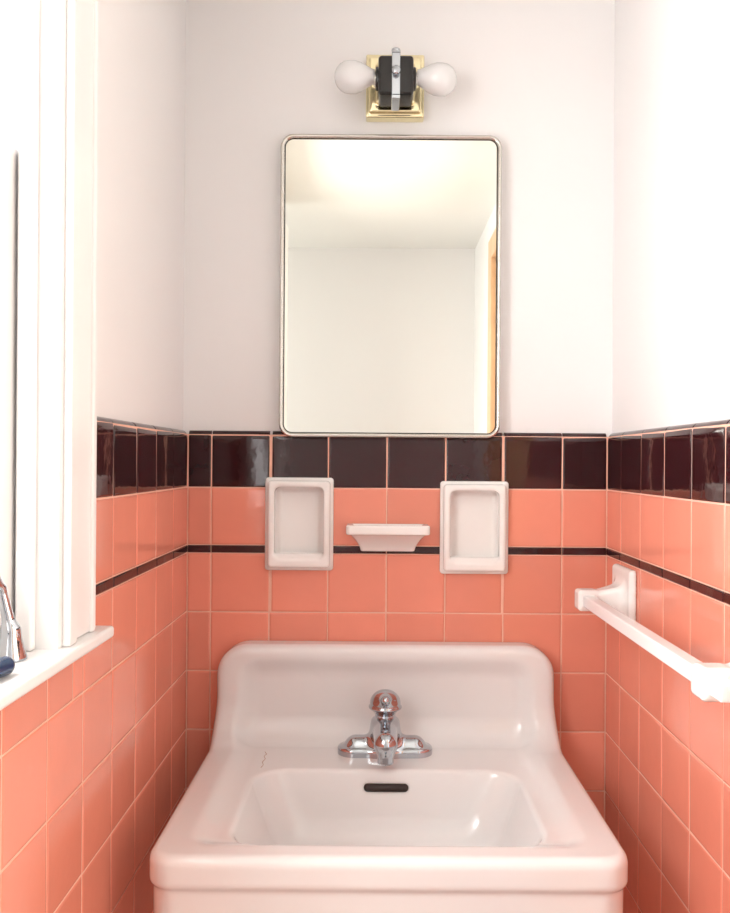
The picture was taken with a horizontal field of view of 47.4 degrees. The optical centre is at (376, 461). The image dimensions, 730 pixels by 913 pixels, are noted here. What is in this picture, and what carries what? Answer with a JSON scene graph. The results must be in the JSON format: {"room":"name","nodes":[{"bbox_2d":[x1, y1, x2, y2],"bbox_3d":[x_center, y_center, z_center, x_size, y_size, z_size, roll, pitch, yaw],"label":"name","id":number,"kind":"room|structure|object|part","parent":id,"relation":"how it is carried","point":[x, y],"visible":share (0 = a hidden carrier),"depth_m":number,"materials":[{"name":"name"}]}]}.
{"room":"bathroom","nodes":[
{"label":"bathroom","id":0,"kind":"room"},
{"bbox_2d":[62,0,99,646],"bbox_3d":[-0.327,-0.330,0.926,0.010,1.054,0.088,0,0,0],"label":"window frame","id":1,"kind":"structure","parent":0,"point":[73,7],"depth_m":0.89,"materials":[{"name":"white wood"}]},
{"bbox_2d":[97,0,185,429],"bbox_3d":[-0.423,0.160,0.736,0.120,2.265,1.632,0,0,0],"label":"wall","id":2,"kind":"structure","parent":0,"point":[142,48],"depth_m":1.27,"materials":[{"name":"white paint"}]},
{"bbox_2d":[0,0,65,661],"bbox_3d":[-0.406,-0.286,0.490,0.299,0.974,0.804,0,0,11],"label":"window","id":3,"kind":"structure","parent":2,"relation":"in","point":[11,640],"depth_m":0.87,"materials":[{"name":"white wood"}]},
{"bbox_3d":[-0.411,-0.281,0.490,0.070,0.954,0.762,0,0,0],"label":"sash","id":4,"kind":"part","parent":3,"relation":"part of","materials":[{"name":"white wood"}]},
{"bbox_2d":[15,0,39,650],"bbox_3d":[-0.363,-0.281,0.490,0.018,0.954,0.764,0,0,0],"label":"window frame","id":5,"kind":"structure","parent":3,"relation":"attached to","point":[28,132],"depth_m":0.86,"materials":[{"name":"paint"}]},
{"bbox_2d":[0,626,113,710],"bbox_3d":[-0.356,0.203,0.492,0.080,0.014,1.024,0,0,0],"label":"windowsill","id":6,"kind":"structure","parent":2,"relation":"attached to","point":[39,666],"depth_m":0.82,"materials":[{"name":"paint"}]},
{"bbox_2d":[0,656,14,677],"bbox_3d":[-0.353,0.187,0.716,0.036,0.019,0.117,0,0,2],"label":"razor","id":7,"kind":"object","parent":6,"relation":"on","point":[7,664],"visible":1,"depth_m":0.76,"materials":[{"name":"blue plastic"}]},
{"bbox_2d":[0,421,187,912],"bbox_3d":[-0.361,0.620,0.736,0.012,1.344,1.632,0,0,0],"label":"grout","id":8,"kind":"structure","parent":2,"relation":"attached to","point":[128,426],"depth_m":1.09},
{"bbox_2d":[0,416,187,912],"bbox_3d":[-0.360,0.616,0.730,0.015,1.351,1.618,0,0,0],"label":"tiles","id":9,"kind":"structure","parent":8,"relation":"attached to","point":[130,529],"depth_m":1.12,"materials":[{"name":"pink tile"}]},
{"bbox_2d":[183,0,614,438],"bbox_3d":[0.029,0.163,1.595,1.060,2.265,0.154,0,0,0],"label":"wall","id":10,"kind":"structure","parent":0,"point":[536,77],"depth_m":1.55,"materials":[{"name":"white paint"}]},
{"bbox_2d":[334,47,456,121],"bbox_3d":[0.033,-0.691,1.497,0.219,0.116,0.113,0,0,0],"label":"wall light fixture","id":11,"kind":"object","parent":10,"relation":"attached to","point":[395,84],"depth_m":1.47,"materials":[{"name":"white glass"}]},
{"bbox_2d":[185,434,607,819],"bbox_3d":[0.034,0.623,1.547,0.796,1.344,0.012,0,0,0],"label":"grout","id":12,"kind":"structure","parent":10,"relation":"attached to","point":[269,611],"depth_m":1.54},
{"bbox_2d":[186,430,605,817],"bbox_3d":[0.034,0.619,1.546,0.775,1.351,0.015,0,0,0],"label":"tiles","id":13,"kind":"structure","parent":12,"relation":"attached to","point":[239,582],"depth_m":1.54,"materials":[{"name":"pink tile"}]},
{"bbox_2d":[265,477,333,569],"bbox_3d":[-0.143,0.114,1.535,0.126,0.171,0.033,0,0,0],"label":"wall niche","id":14,"kind":"object","parent":13,"relation":"attached to","point":[299,511],"visible":1,"depth_m":1.53,"materials":[{"name":"white ceramic"}]},
{"bbox_2d":[346,523,429,551],"bbox_3d":[0.020,0.140,1.513,0.152,0.051,0.054,0,0,0],"label":"soap dish","id":15,"kind":"object","parent":13,"relation":"attached to","point":[369,537],"visible":1,"depth_m":1.51,"materials":[{"name":"white ceramic"}]},
{"bbox_2d":[149,640,627,912],"bbox_3d":[0.014,0.665,1.287,0.621,0.667,0.503,0,0,0],"label":"sink","id":16,"kind":"object","parent":13,"relation":"attached to","point":[272,819],"visible":0.99,"depth_m":1.34,"materials":[{"name":"ceramic"}]},
{"bbox_2d":[338,689,431,765],"bbox_3d":[0.023,0.452,1.428,0.143,0.116,0.150,0,0,-36],"label":"chrome faucet","id":17,"kind":"object","parent":16,"relation":"on","point":[385,742],"visible":1,"depth_m":1.42,"materials":[{"name":"silver metal"}]},
{"bbox_2d":[439,481,508,573],"bbox_3d":[0.179,0.121,1.535,0.126,0.171,0.033,0,0,0],"label":"wall niche","id":18,"kind":"object","parent":13,"relation":"attached to","point":[473,514],"visible":1,"depth_m":1.53,"materials":[{"name":"white ceramic"}]},
{"bbox_2d":[612,0,729,432],"bbox_3d":[0.497,0.166,0.351,0.120,2.265,2.402,0,0,0],"label":"wall","id":19,"kind":"structure","parent":0,"point":[671,363],"depth_m":1.24,"materials":[{"name":"white paint"}]},
{"bbox_2d":[605,424,729,912],"bbox_3d":[0.429,0.626,1.156,0.012,1.344,0.792,0,0,0],"label":"grout","id":20,"kind":"structure","parent":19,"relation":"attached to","point":[722,425],"depth_m":1.19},
{"bbox_2d":[605,419,729,912],"bbox_3d":[0.428,0.622,1.150,0.015,1.351,0.779,0,0,0],"label":"tiles","id":21,"kind":"structure","parent":20,"relation":"attached to","point":[659,528],"depth_m":1.20,"materials":[{"name":"pink tile"}]},
{"bbox_2d":[575,564,729,702],"bbox_3d":[0.382,0.232,1.150,0.085,0.108,0.638,0,0,0],"label":"towel bar","id":22,"kind":"object","parent":21,"relation":"attached to","point":[615,603],"visible":1,"depth_m":1.11,"materials":[{"name":"white ceramic"}]}
]}

